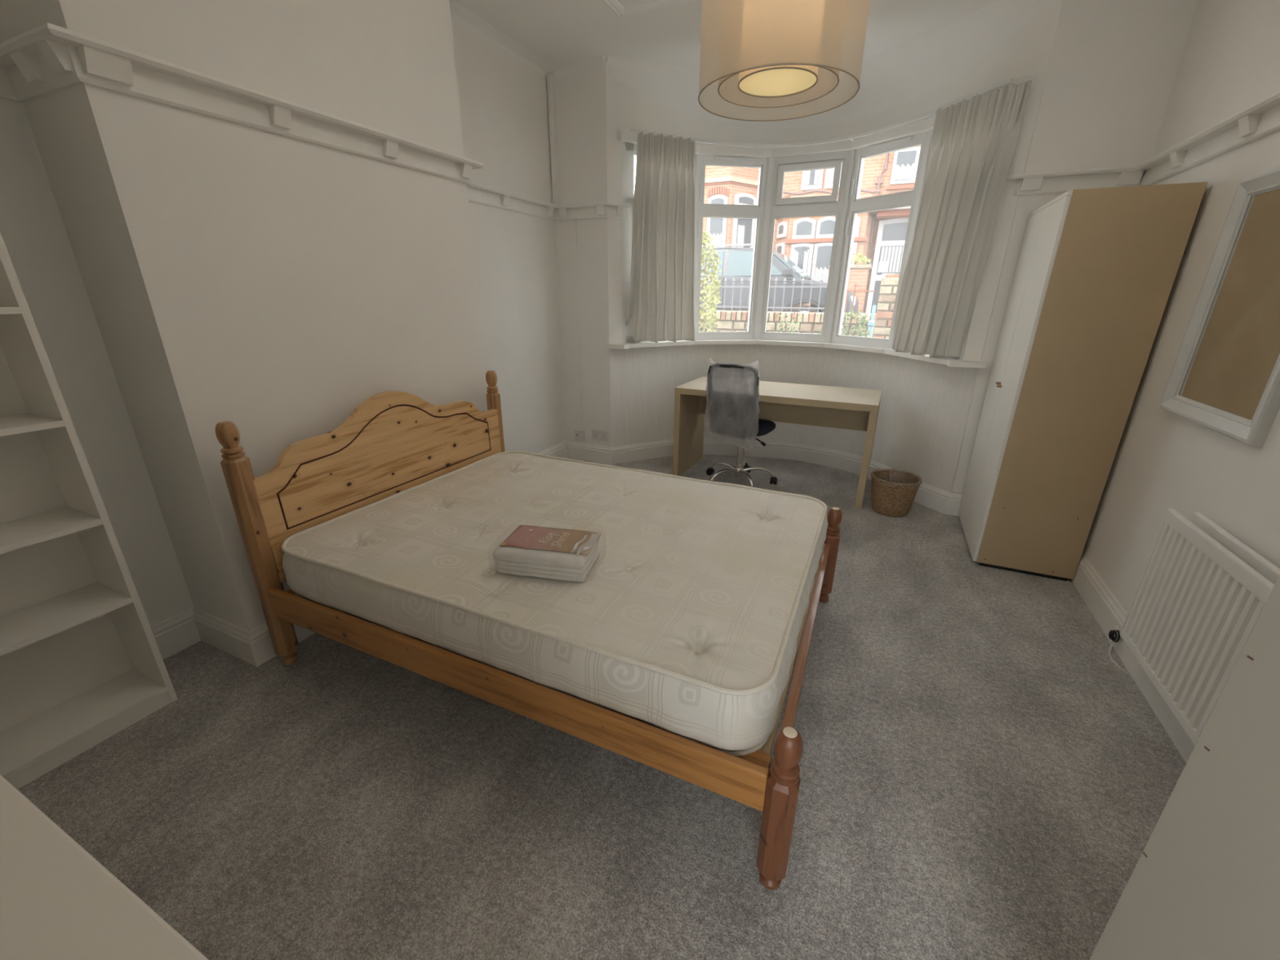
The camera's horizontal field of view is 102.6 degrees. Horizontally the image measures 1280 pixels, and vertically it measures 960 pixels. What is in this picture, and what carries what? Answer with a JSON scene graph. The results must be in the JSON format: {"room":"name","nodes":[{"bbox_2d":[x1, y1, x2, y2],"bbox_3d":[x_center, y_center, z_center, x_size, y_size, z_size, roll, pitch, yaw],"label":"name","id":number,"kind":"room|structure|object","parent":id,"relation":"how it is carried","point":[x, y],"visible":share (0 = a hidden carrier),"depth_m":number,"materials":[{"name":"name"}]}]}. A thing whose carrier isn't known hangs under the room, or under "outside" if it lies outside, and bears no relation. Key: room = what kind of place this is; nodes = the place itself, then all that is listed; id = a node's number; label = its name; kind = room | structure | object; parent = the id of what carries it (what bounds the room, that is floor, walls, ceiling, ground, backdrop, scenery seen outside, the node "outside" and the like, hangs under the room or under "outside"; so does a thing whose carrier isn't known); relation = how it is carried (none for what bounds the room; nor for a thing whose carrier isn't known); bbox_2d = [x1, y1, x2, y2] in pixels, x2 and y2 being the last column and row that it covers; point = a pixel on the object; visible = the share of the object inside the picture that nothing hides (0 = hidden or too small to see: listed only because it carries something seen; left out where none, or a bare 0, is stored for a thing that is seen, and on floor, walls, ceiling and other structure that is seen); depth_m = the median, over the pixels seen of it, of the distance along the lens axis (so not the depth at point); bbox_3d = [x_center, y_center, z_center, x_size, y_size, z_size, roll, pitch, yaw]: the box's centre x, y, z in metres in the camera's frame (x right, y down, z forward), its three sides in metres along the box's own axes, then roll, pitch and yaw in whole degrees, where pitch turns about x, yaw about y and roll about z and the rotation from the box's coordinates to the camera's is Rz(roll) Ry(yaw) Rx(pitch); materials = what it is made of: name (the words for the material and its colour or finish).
{"room":"bedroom","nodes":[
{"label":"bedroom","id":0,"kind":"room"},
{"bbox_2d":[0,0,487,631],"bbox_3d":[-1.402,-0.898,2.296,0.390,2.940,1.495,9,22,23],"label":"wall","id":1,"kind":"structure","parent":0,"point":[270,285],"depth_m":1.90,"materials":[{"name":"paint"}]},
{"bbox_2d":[0,22,83,102],"bbox_3d":[-1.694,-1.155,1.431,0.460,0.100,0.070,9,22,23],"label":"trim","id":2,"kind":"structure","parent":1,"relation":"attached to","point":[37,64],"depth_m":1.42,"materials":[{"name":"white paint"}]},
{"bbox_2d":[192,606,257,666],"bbox_3d":[-1.719,0.646,2.122,0.410,0.153,0.020,9,22,23],"label":"baseboard","id":3,"kind":"structure","parent":1,"relation":"attached to","point":[233,639],"depth_m":2.11,"materials":[{"name":"white paint"}]},
{"bbox_2d":[47,22,484,183],"bbox_3d":[-1.190,-1.367,2.023,0.070,0.100,1.635,9,22,23],"label":"trim","id":4,"kind":"structure","parent":1,"relation":"attached to","point":[99,63],"depth_m":1.72,"materials":[{"name":"white paint"}]},
{"bbox_2d":[248,622,315,666],"bbox_3d":[-1.225,0.441,2.693,0.020,0.153,1.535,9,22,23],"label":"baseboard","id":5,"kind":"structure","parent":1,"relation":"attached to","point":[261,645],"depth_m":2.07,"materials":[{"name":"white paint"}]},
{"bbox_2d":[0,20,564,626],"bbox_3d":[-1.694,-0.925,2.363,0.200,2.940,4.490,9,22,23],"label":"wall","id":6,"kind":"structure","parent":0,"point":[504,106],"depth_m":3.06,"materials":[{"name":"paint"}]},
{"bbox_2d":[0,66,21,102],"bbox_3d":[-2.140,-0.986,0.958,0.070,0.100,1.355,9,22,23],"label":"trim","id":7,"kind":"structure","parent":6,"relation":"attached to","point":[6,92],"depth_m":1.52,"materials":[{"name":"white paint"}]},
{"bbox_2d":[150,607,201,659],"bbox_3d":[-2.175,0.822,1.628,0.020,0.153,1.355,9,22,23],"label":"baseboard","id":8,"kind":"structure","parent":6,"relation":"attached to","point":[172,635],"depth_m":2.13,"materials":[{"name":"white paint"}]},
{"bbox_2d":[466,182,557,221],"bbox_3d":[-0.934,-1.874,3.421,0.070,0.100,1.420,9,22,23],"label":"trim","id":9,"kind":"structure","parent":6,"relation":"attached to","point":[478,193],"depth_m":3.50,"materials":[{"name":"white paint"}]},
{"bbox_2d":[537,440,566,457],"bbox_3d":[-0.969,-0.066,4.091,0.020,0.153,1.420,9,22,23],"label":"baseboard","id":10,"kind":"structure","parent":6,"relation":"attached to","point":[559,450],"depth_m":4.55,"materials":[{"name":"white paint"}]},
{"bbox_2d":[554,71,610,447],"bbox_3d":[-0.481,-1.626,4.313,0.670,2.940,0.330,9,22,23],"label":"wall","id":11,"kind":"structure","parent":0,"point":[580,101],"depth_m":4.06,"materials":[{"name":"paint"}]},
{"bbox_2d":[546,73,559,204],"bbox_3d":[-0.651,-2.531,3.852,0.037,0.845,0.041,9,22,23],"label":"pipe","id":12,"kind":"object","parent":11,"relation":"attached to","point":[550,78],"visible":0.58,"depth_m":3.83,"materials":[{"name":"white paint"}]},
{"bbox_2d":[573,219,582,430],"bbox_3d":[-0.509,-1.230,4.269,0.014,1.685,0.012,9,22,23],"label":"cable trunking","id":13,"kind":"object","parent":11,"relation":"attached to","point":[575,220],"visible":1,"depth_m":4.23,"materials":[{"name":"white paint"}]},
{"bbox_2d":[574,429,584,440],"bbox_3d":[-0.538,-0.401,4.571,0.088,0.090,0.032,9,22,23],"label":"socket","id":14,"kind":"object","parent":11,"relation":"attached to","point":[579,434],"visible":1,"depth_m":4.56,"materials":[{"name":"white plastic"}]},
{"bbox_2d":[555,201,608,220],"bbox_3d":[-0.455,-2.050,3.913,0.504,0.100,0.070,9,22,23],"label":"trim","id":15,"kind":"structure","parent":11,"relation":"attached to","point":[597,210],"depth_m":3.91,"materials":[{"name":"white paint"}]},
{"bbox_2d":[591,429,608,440],"bbox_3d":[-0.352,-0.393,4.490,0.156,0.088,0.019,9,22,23],"label":"double socket","id":16,"kind":"object","parent":11,"relation":"attached to","point":[597,434],"visible":1,"depth_m":4.49,"materials":[{"name":"white plastic"}]},
{"bbox_2d":[606,137,622,343],"bbox_3d":[-0.197,-1.800,4.014,0.117,1.475,0.134,-2,20,-6],"label":"trim","id":17,"kind":"structure","parent":11,"relation":"attached to","point":[613,145],"depth_m":3.96,"materials":[{"name":"paint"}]},
{"bbox_2d":[607,201,631,218],"bbox_3d":[-0.170,-2.027,3.855,0.194,0.100,0.070,-9,22,-25],"label":"trim","id":18,"kind":"structure","parent":11,"relation":"attached to","point":[615,210],"depth_m":3.86,"materials":[{"name":"white paint"}]},
{"bbox_2d":[620,141,684,343],"bbox_3d":[0.129,-1.874,4.177,0.685,1.443,0.065,-12,23,-30],"label":"window","id":19,"kind":"structure","parent":11,"relation":"in","point":[628,150],"depth_m":3.97,"materials":[{"name":"plastic"}]},
{"bbox_2d":[17,454,1186,959],"bbox_3d":[0.083,0.747,2.247,4.015,0.100,6.650,9,22,23],"label":"floor","id":20,"kind":"structure","parent":0,"point":[981,779],"depth_m":1.52,"materials":[{"name":"grey carpet"}]},
{"bbox_2d":[0,231,177,789],"bbox_3d":[-1.993,-0.035,1.259,0.276,2.020,0.805,9,22,23],"label":"bookcase","id":21,"kind":"object","parent":20,"relation":"on","point":[82,663],"visible":1,"depth_m":1.66,"materials":[{"name":"white laminate"}]},
{"bbox_2d":[0,774,208,959],"bbox_3d":[-0.961,0.883,0.611,1.038,0.750,0.556,9,22,23],"label":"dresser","id":22,"kind":"object","parent":20,"relation":"on","point":[58,902],"visible":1,"depth_m":0.59,"materials":[{"name":"laminate"}]},
{"bbox_2d":[214,370,842,889],"bbox_3d":[-0.260,0.203,2.130,2.031,0.998,1.506,9,22,23],"label":"bed","id":23,"kind":"object","parent":20,"relation":"on","point":[393,442],"visible":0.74,"depth_m":1.85,"materials":[{"name":"brown wood"}]},
{"bbox_2d":[281,450,827,756],"bbox_3d":[-0.251,0.259,2.150,1.857,0.211,1.407,9,22,23],"label":"mattress","id":24,"kind":"object","parent":23,"relation":"on","point":[686,621],"visible":0.95,"depth_m":1.69,"materials":[{"name":"beige fabric"}]},
{"bbox_2d":[493,524,601,582],"bbox_3d":[-0.306,0.243,1.742,0.339,0.104,0.221,4,20,11],"label":"package","id":25,"kind":"object","parent":24,"relation":"on","point":[547,553],"visible":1,"depth_m":1.67,"materials":[{"name":"white fabric"}]},
{"bbox_2d":[706,363,777,487],"bbox_3d":[0.783,-0.456,3.949,0.575,1.005,0.613,13,24,31],"label":"office chair","id":26,"kind":"object","parent":20,"relation":"on","point":[733,415],"visible":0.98,"depth_m":3.74,"materials":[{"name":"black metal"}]},
{"bbox_2d":[672,376,882,508],"bbox_3d":[1.057,-0.353,4.065,1.446,0.738,0.642,10,22,24],"label":"desk","id":27,"kind":"object","parent":20,"relation":"on","point":[831,406],"visible":0.94,"depth_m":3.98,"materials":[{"name":"laminate"}]},
{"bbox_2d":[870,468,922,516],"bbox_3d":[1.750,0.089,3.547,0.323,0.262,0.317,9,22,23],"label":"wicker basket","id":28,"kind":"object","parent":20,"relation":"on","point":[894,491],"visible":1,"depth_m":3.47,"materials":[{"name":"brown wicker"}]},
{"bbox_2d":[958,182,1207,581],"bbox_3d":[2.227,-0.483,2.806,0.477,1.858,0.768,9,22,23],"label":"wardrobe","id":29,"kind":"object","parent":20,"relation":"on","point":[1096,269],"visible":1,"depth_m":2.47,"materials":[{"name":"beige laminate"}]},
{"bbox_2d":[453,0,997,69],"bbox_3d":[0.114,-2.141,1.221,4.015,0.150,6.900,9,22,23],"label":"ceiling","id":30,"kind":"structure","parent":0,"point":[557,32],"depth_m":3.09,"materials":[{"name":"paint"}]},
{"bbox_2d":[602,0,624,16],"bbox_3d":[-0.713,-2.236,1.714,0.070,0.018,2.910,9,22,23],"label":"trim","id":31,"kind":"structure","parent":30,"relation":"attached to","point":[614,5],"depth_m":2.87,"materials":[{"name":"paint"}]},
{"bbox_2d":[619,0,697,17],"bbox_3d":[0.790,-2.538,2.572,1.970,0.018,0.070,9,22,23],"label":"trim","id":32,"kind":"structure","parent":30,"relation":"attached to","point":[659,4],"depth_m":2.87,"materials":[{"name":"paint"}]},
{"bbox_2d":[697,0,870,121],"bbox_3d":[0.410,-1.598,1.367,0.464,0.966,0.464,9,22,23],"label":"ceiling lamp","id":33,"kind":"object","parent":30,"relation":"hanging from","point":[762,60],"visible":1,"depth_m":1.37,"materials":[{"name":"beige fabric"}]},
{"bbox_2d":[739,68,816,96],"bbox_3d":[0.407,-1.178,1.520,0.228,0.001,0.228,9,22,23],"label":"diffuser","id":34,"kind":"object","parent":33,"relation":"attached to","point":[779,82],"depth_m":1.52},
{"bbox_2d":[609,344,978,493],"bbox_3d":[1.188,-0.616,4.405,2.987,1.000,1.262,9,22,23],"label":"wall","id":35,"kind":"structure","parent":0,"point":[924,407],"depth_m":4.35,"materials":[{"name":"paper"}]},
{"bbox_2d":[605,343,629,349],"bbox_3d":[-0.182,-1.094,4.186,0.190,0.033,0.125,9,22,23],"label":"trim","id":36,"kind":"structure","parent":35,"relation":"on","point":[620,346],"depth_m":4.13,"materials":[{"name":"white paint"}]},
{"bbox_2d":[623,340,694,347],"bbox_3d":[0.159,-1.173,4.407,0.801,0.031,0.232,-14,24,-34],"label":"trim","id":37,"kind":"structure","parent":35,"relation":"on","point":[641,344],"depth_m":4.32,"materials":[{"name":"white paint"}]},
{"bbox_2d":[694,339,755,344],"bbox_3d":[0.768,-1.257,4.650,0.680,0.031,0.246,-2,20,-8],"label":"trim","id":38,"kind":"structure","parent":35,"relation":"on","point":[696,341],"depth_m":4.54,"materials":[{"name":"white paint"}]},
{"bbox_2d":[565,438,961,515],"bbox_3d":[1.133,-0.144,4.347,3.616,0.153,0.866,9,22,23],"label":"baseboard","id":39,"kind":"structure","parent":35,"relation":"attached to","point":[934,498],"depth_m":4.58,"materials":[{"name":"white paint"}]},
{"bbox_2d":[755,339,825,346],"bbox_3d":[1.352,-1.223,4.567,0.700,0.031,0.250,9,22,23],"label":"trim","id":40,"kind":"structure","parent":35,"relation":"on","point":[757,341],"depth_m":4.47,"materials":[{"name":"white paint"}]},
{"bbox_2d":[824,342,891,353],"bbox_3d":[1.800,-1.088,4.206,0.246,0.031,0.680,-12,23,-30],"label":"trim","id":41,"kind":"structure","parent":35,"relation":"on","point":[850,347],"depth_m":4.11,"materials":[{"name":"white paint"}]},
{"bbox_2d":[884,349,964,364],"bbox_3d":[2.018,-0.872,3.615,0.236,0.031,0.791,-2,20,-7],"label":"trim","id":42,"kind":"structure","parent":35,"relation":"on","point":[926,357],"depth_m":3.52,"materials":[{"name":"white paint"}]},
{"bbox_2d":[946,360,986,368],"bbox_3d":[2.069,-0.734,3.240,0.224,0.033,0.109,6,21,15],"label":"trim","id":43,"kind":"structure","parent":35,"relation":"on","point":[955,363],"depth_m":3.20,"materials":[{"name":"white paint"}]},
{"bbox_2d":[605,0,1062,143],"bbox_3d":[1.203,-2.688,3.651,2.987,0.470,1.262,9,22,23],"label":"wall","id":44,"kind":"structure","parent":0,"point":[1028,52],"depth_m":3.65,"materials":[{"name":"paint"}]},
{"bbox_2d":[448,0,605,80],"bbox_3d":[-1.343,-2.256,1.816,0.470,0.080,4.270,9,22,23],"label":"trim","id":45,"kind":"structure","parent":44,"relation":"attached to","point":[462,16],"depth_m":3.40,"materials":[{"name":"paint"}]},
{"bbox_2d":[693,154,702,321],"bbox_3d":[0.444,-1.937,4.356,0.072,1.443,0.100,-6,21,-17],"label":"trim","id":46,"kind":"structure","parent":44,"relation":"attached to","point":[698,161],"depth_m":4.21,"materials":[{"name":"plastic"}]},
{"bbox_2d":[694,155,768,339],"bbox_3d":[0.752,-1.950,4.397,0.576,1.443,0.077,-3,20,-8],"label":"window","id":47,"kind":"structure","parent":44,"relation":"in","point":[707,211],"depth_m":4.29,"materials":[{"name":"plastic"}]},
{"bbox_2d":[714,156,754,161],"bbox_3d":[0.761,-2.586,4.131,0.332,0.020,0.012,-3,20,-8],"label":"vent","id":48,"kind":"object","parent":47,"relation":"attached to","point":[716,158],"depth_m":4.13,"materials":[{"name":"plastic"}]},
{"bbox_2d":[753,157,774,339],"bbox_3d":[1.064,-1.964,4.442,0.072,1.443,0.100,4,20,9],"label":"trim","id":49,"kind":"structure","parent":44,"relation":"attached to","point":[770,170],"depth_m":4.38,"materials":[{"name":"plastic"}]},
{"bbox_2d":[759,150,848,342],"bbox_3d":[1.349,-1.910,4.300,0.594,1.443,0.109,9,22,23],"label":"window","id":50,"kind":"structure","parent":44,"relation":"in","point":[827,205],"depth_m":4.18,"materials":[{"name":"plastic"}]},
{"bbox_2d":[629,77,1013,149],"bbox_3d":[1.164,-2.466,3.609,2.292,0.022,0.970,9,22,23],"label":"track","id":51,"kind":"object","parent":44,"relation":"attached to","point":[1007,82],"visible":0.79,"depth_m":3.70,"materials":[{"name":"plastic"}]},
{"bbox_2d":[626,131,695,342],"bbox_3d":[0.201,-1.835,4.031,0.628,1.470,0.223,-6,21,-16],"label":"curtain","id":52,"kind":"object","parent":51,"relation":"hanging from","point":[660,304],"visible":1,"depth_m":3.99,"materials":[{"name":"beige fabric"}]},
{"bbox_2d":[617,75,1037,157],"bbox_3d":[1.162,-2.466,3.653,2.568,0.068,1.016,9,22,23],"label":"trim","id":53,"kind":"structure","parent":44,"relation":"attached to","point":[922,126],"depth_m":3.90,"materials":[{"name":"white paint"}]},
{"bbox_2d":[605,0,1053,129],"bbox_3d":[1.152,-2.735,3.502,2.600,0.300,1.050,9,22,23],"label":"trim","id":54,"kind":"structure","parent":44,"relation":"attached to","point":[895,77],"depth_m":3.52,"materials":[{"name":"paint"}]},
{"bbox_2d":[825,149,856,342],"bbox_3d":[1.650,-1.868,4.190,0.072,1.443,0.100,16,25,36],"label":"trim","id":55,"kind":"structure","parent":44,"relation":"attached to","point":[851,157],"depth_m":4.14,"materials":[{"name":"plastic"}]},
{"bbox_2d":[831,131,927,348],"bbox_3d":[1.817,-1.775,3.938,0.077,1.443,0.576,-12,23,-30],"label":"window","id":56,"kind":"structure","parent":44,"relation":"in","point":[857,205],"depth_m":3.92,"materials":[{"name":"plastic"}]},
{"bbox_2d":[868,136,911,150],"bbox_3d":[1.794,-2.417,3.687,0.012,0.020,0.332,-12,23,-30],"label":"vent","id":57,"kind":"object","parent":56,"relation":"attached to","point":[907,140],"depth_m":3.67,"materials":[{"name":"plastic"}]},
{"bbox_2d":[890,128,933,349],"bbox_3d":[1.985,-1.685,3.693,0.100,1.443,0.072,-8,21,-21],"label":"trim","id":58,"kind":"structure","parent":44,"relation":"attached to","point":[922,180],"depth_m":3.56,"materials":[{"name":"plastic"}]},
{"bbox_2d":[928,293,977,359],"bbox_3d":[2.045,-1.560,3.352,0.065,1.443,0.685,-3,20,-8],"label":"window","id":59,"kind":"structure","parent":44,"relation":"in","point":[965,341],"depth_m":3.25,"materials":[{"name":"plastic"}]},
{"bbox_2d":[891,80,1032,358],"bbox_3d":[1.930,-1.547,3.273,0.152,1.470,0.714,-4,21,-13],"label":"curtain","id":60,"kind":"object","parent":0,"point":[974,141],"visible":1,"depth_m":3.15,"materials":[{"name":"beige fabric"}]},
{"bbox_2d":[952,0,1198,493],"bbox_3d":[2.546,-1.151,3.066,0.745,2.940,0.320,9,22,23],"label":"wall","id":61,"kind":"structure","parent":0,"point":[1113,66],"depth_m":2.65,"materials":[{"name":"paint"}]},
{"bbox_2d":[963,84,1044,361],"bbox_3d":[2.150,-1.424,3.027,0.141,1.475,0.100,18,26,40],"label":"trim","id":62,"kind":"structure","parent":61,"relation":"attached to","point":[988,286],"depth_m":3.01,"materials":[{"name":"paint"}]},
{"bbox_2d":[1004,173,1020,195],"bbox_3d":[2.094,-1.674,2.930,0.070,0.100,0.168,-6,21,-18],"label":"trim","id":63,"kind":"structure","parent":61,"relation":"attached to","point":[1013,177],"depth_m":2.89,"materials":[{"name":"white paint"}]},
{"bbox_2d":[1017,164,1143,195],"bbox_3d":[2.364,-1.611,2.762,0.575,0.100,0.070,9,22,23],"label":"trim","id":64,"kind":"structure","parent":61,"relation":"attached to","point":[1056,181],"depth_m":2.77,"materials":[{"name":"white paint"}]},
{"bbox_2d":[1082,0,1279,613],"bbox_3d":[1.867,-0.428,1.067,0.200,2.940,4.150,9,22,23],"label":"wall","id":65,"kind":"structure","parent":0,"point":[1164,460],"depth_m":2.10,"materials":[{"name":"paint"}]},
{"bbox_2d":[1070,553,1195,763],"bbox_3d":[1.796,0.837,1.664,0.020,0.153,3.930,9,22,23],"label":"baseboard","id":66,"kind":"structure","parent":65,"relation":"attached to","point":[1105,608],"depth_m":2.19,"materials":[{"name":"white paint"}]},
{"bbox_2d":[1120,508,1279,746],"bbox_3d":[1.775,0.546,1.630,0.118,0.722,0.650,9,22,23],"label":"radiator","id":67,"kind":"object","parent":65,"relation":"attached to","point":[1201,593],"visible":0.81,"depth_m":1.59,"materials":[{"name":"white metal"}]},
{"bbox_2d":[1108,624,1129,675],"bbox_3d":[1.982,0.695,2.121,0.036,0.107,0.217,10,22,25],"label":"radiator valve","id":68,"kind":"object","parent":67,"relation":"attached to","point":[1116,628],"visible":1,"depth_m":2.17,"materials":[{"name":"black plastic"}]},
{"bbox_2d":[1136,89,1279,186],"bbox_3d":[1.786,-0.979,1.014,0.070,0.100,3.930,9,22,23],"label":"trim","id":69,"kind":"structure","parent":65,"relation":"attached to","point":[1260,119],"depth_m":2.03,"materials":[{"name":"white paint"}]},
{"bbox_2d":[1159,166,1279,447],"bbox_3d":[2.048,-0.595,1.722,0.034,0.837,0.633,9,22,23],"label":"wall mirror","id":70,"kind":"object","parent":65,"relation":"attached to","point":[1224,378],"visible":1,"depth_m":1.77,"materials":[{"name":"white wood"}]},
{"bbox_2d":[1178,188,1279,420],"bbox_3d":[2.058,-0.593,1.718,0.006,0.713,0.505,9,22,23],"label":"mirror glass","id":71,"kind":"object","parent":70,"relation":"attached to","point":[1233,358],"depth_m":1.77,"materials":[{"name":"brown mirror"}]},
{"bbox_3d":[-0.775,-0.042,-0.045,4.015,2.940,0.600,9,22,23],"label":"wall","id":72,"kind":"structure","parent":0,"visible":0},
{"bbox_2d":[1089,574,1279,959],"bbox_3d":[0.693,0.378,0.218,0.100,1.970,0.795,2,20,4],"label":"door","id":73,"kind":"structure","parent":72,"relation":"in","point":[1205,883],"depth_m":0.59,"materials":[{"name":"paint"}]},
{"label":"outside","id":74,"kind":"structure","parent":0,"visible":0},
{"bbox_3d":[0.419,-1.141,6.932,45.000,0.650,2.500,9,22,23],"label":"garden","id":75,"kind":"object","parent":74,"visible":0},
{"bbox_2d":[697,231,722,331],"bbox_3d":[0.685,-2.298,6.696,0.826,1.790,0.843,9,22,23],"label":"bush","id":76,"kind":"object","parent":75,"relation":"on","point":[711,318],"visible":0.29,"depth_m":6.48,"materials":[{"name":"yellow plant"}]},
{"bbox_2d":[698,310,875,337],"bbox_3d":[1.282,-2.141,7.740,4.838,0.788,0.320,9,22,23],"label":"wall","id":77,"kind":"structure","parent":75,"relation":"on","point":[729,320],"depth_m":7.21,"materials":[{"name":"brick"}]},
{"bbox_2d":[700,276,826,312],"bbox_3d":[1.359,-2.721,7.518,2.780,0.470,0.038,9,22,23],"label":"iron railing","id":78,"kind":"object","parent":77,"relation":"on","point":[784,279],"visible":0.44,"depth_m":7.25,"materials":[{"name":"grey metal"}]},
{"bbox_2d":[775,311,801,333],"bbox_3d":[1.887,-1.772,6.631,0.332,0.762,0.273,9,22,23],"label":"plant","id":79,"kind":"object","parent":75,"relation":"on","point":[780,314],"visible":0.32,"depth_m":6.56,"materials":[{"name":"green plant"}]},
{"bbox_2d":[817,309,870,336],"bbox_3d":[2.410,-1.574,6.090,0.624,0.866,0.544,9,22,23],"label":"shrub","id":80,"kind":"object","parent":75,"relation":"on","point":[860,325],"visible":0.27,"depth_m":5.91,"materials":[{"name":"green plant"}]},
{"bbox_2d":[844,330,870,337],"bbox_3d":[2.368,-1.299,5.697,0.285,0.718,0.236,13,23,31],"label":"plant","id":81,"kind":"object","parent":75,"relation":"on","point":[860,331],"visible":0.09,"depth_m":5.54,"materials":[{"name":"green plant"}]},
{"bbox_2d":[866,305,875,337],"bbox_3d":[2.938,-1.792,6.576,0.090,0.850,0.086,9,22,23],"label":"post","id":82,"kind":"object","parent":75,"relation":"on","point":[871,323],"visible":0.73,"depth_m":6.47,"materials":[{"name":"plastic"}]},
{"bbox_2d":[872,273,899,338],"bbox_3d":[2.812,-1.602,5.640,0.456,1.230,0.422,9,22,23],"label":"gate pier","id":83,"kind":"structure","parent":75,"relation":"on","point":[886,299],"depth_m":5.43,"materials":[{"name":"brick"}]},
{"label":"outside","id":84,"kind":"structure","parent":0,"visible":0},
{"bbox_3d":[3.599,-3.553,13.400,55.000,0.800,1.700,9,22,23],"label":"pavement","id":85,"kind":"object","parent":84,"visible":0},
{"bbox_2d":[702,145,920,313],"bbox_3d":[7.890,-7.194,12.521,15.600,6.900,3.570,9,22,23],"label":"brick house","id":86,"kind":"structure","parent":85,"relation":"on","point":[880,236],"depth_m":13.12,"materials":[{"name":"brick"}]},
{"bbox_2d":[709,232,721,248],"bbox_3d":[2.003,-6.280,13.654,0.327,0.526,0.010,9,22,23],"label":"curtain","id":87,"kind":"object","parent":86,"relation":"hanging from","point":[717,240],"depth_m":13.60,"materials":[{"name":"white fabric"}]},
{"bbox_2d":[736,224,745,248],"bbox_3d":[2.694,-6.428,13.735,0.260,0.710,0.006,-14,25,-35],"label":"curtain","id":88,"kind":"object","parent":86,"relation":"hanging from","point":[740,228],"depth_m":13.69,"materials":[{"name":"white fabric"}]},
{"bbox_2d":[793,249,808,273],"bbox_3d":[4.188,-5.442,13.471,0.363,1.104,0.010,9,22,23],"label":"drape","id":89,"kind":"object","parent":86,"relation":"hanging from","point":[801,257],"depth_m":13.36,"materials":[{"name":"white fabric"}]},
{"bbox_2d":[805,169,818,185],"bbox_3d":[4.434,-7.926,13.158,0.297,0.608,0.010,9,22,23],"label":"drape","id":90,"kind":"object","parent":86,"relation":"hanging from","point":[811,176],"depth_m":13.21,"materials":[{"name":"white fabric"}]},
{"bbox_2d":[814,266,829,283],"bbox_3d":[4.710,-5.159,13.318,0.354,0.685,0.010,9,22,23],"label":"curtain","id":91,"kind":"object","parent":86,"relation":"hanging from","point":[820,272],"depth_m":13.26,"materials":[{"name":"white fabric"}]},
{"bbox_2d":[829,162,842,182],"bbox_3d":[4.961,-7.840,12.931,0.287,0.608,0.010,9,22,23],"label":"drape","id":92,"kind":"object","parent":86,"relation":"hanging from","point":[832,170],"depth_m":13.01,"materials":[{"name":"white fabric"}]},
{"bbox_2d":[880,246,904,272],"bbox_3d":[6.518,-5.517,12.830,0.926,0.599,0.008,9,22,23],"label":"curtain","id":93,"kind":"object","parent":86,"relation":"hanging from","point":[891,257],"depth_m":12.91,"materials":[{"name":"white fabric"}]},
{"bbox_2d":[893,163,914,180],"bbox_3d":[6.377,-7.440,12.382,0.386,0.329,0.010,9,22,23],"label":"curtain","id":94,"kind":"object","parent":86,"relation":"hanging from","point":[902,171],"depth_m":12.38,"materials":[{"name":"white fabric"}]},
{"bbox_2d":[828,264,871,313],"bbox_3d":[4.847,-4.261,12.066,0.900,1.460,0.480,9,22,23],"label":"pier","id":95,"kind":"structure","parent":85,"relation":"on","point":[858,273],"depth_m":11.68,"materials":[{"name":"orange brick"}]},
{"bbox_2d":[850,252,871,264],"bbox_3d":[4.849,-5.032,11.787,0.859,0.409,0.459,9,22,23],"label":"creeper","id":96,"kind":"object","parent":95,"relation":"on","point":[860,258],"visible":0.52,"depth_m":11.63,"materials":[{"name":"yellow plant"}]},
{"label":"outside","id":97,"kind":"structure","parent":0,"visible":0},
{"bbox_3d":[2.155,-2.443,10.469,55.000,0.700,5.200,9,22,23],"label":"street","id":98,"kind":"object","parent":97,"visible":0},
{"bbox_2d":[699,244,858,313],"bbox_3d":[2.297,-4.084,11.224,4.620,1.870,1.940,9,22,23],"label":"parked car","id":99,"kind":"object","parent":98,"relation":"on","point":[736,262],"visible":0.2,"depth_m":10.34,"materials":[{"name":"grey paint"}]},
{"bbox_2d":[782,267,792,275],"bbox_3d":[2.854,-4.030,9.930,0.180,0.140,0.160,9,22,23],"label":"mirror","id":100,"kind":"object","parent":99,"relation":"attached to","point":[785,271],"depth_m":9.87,"materials":[{"name":"grey paint"}]},
{"bbox_2d":[844,283,875,312],"bbox_3d":[3.064,-2.223,7.295,0.400,1.070,0.022,9,22,23],"label":"railing","id":101,"kind":"object","parent":98,"relation":"on","point":[855,285],"visible":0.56,"depth_m":7.20,"materials":[{"name":"metal"}]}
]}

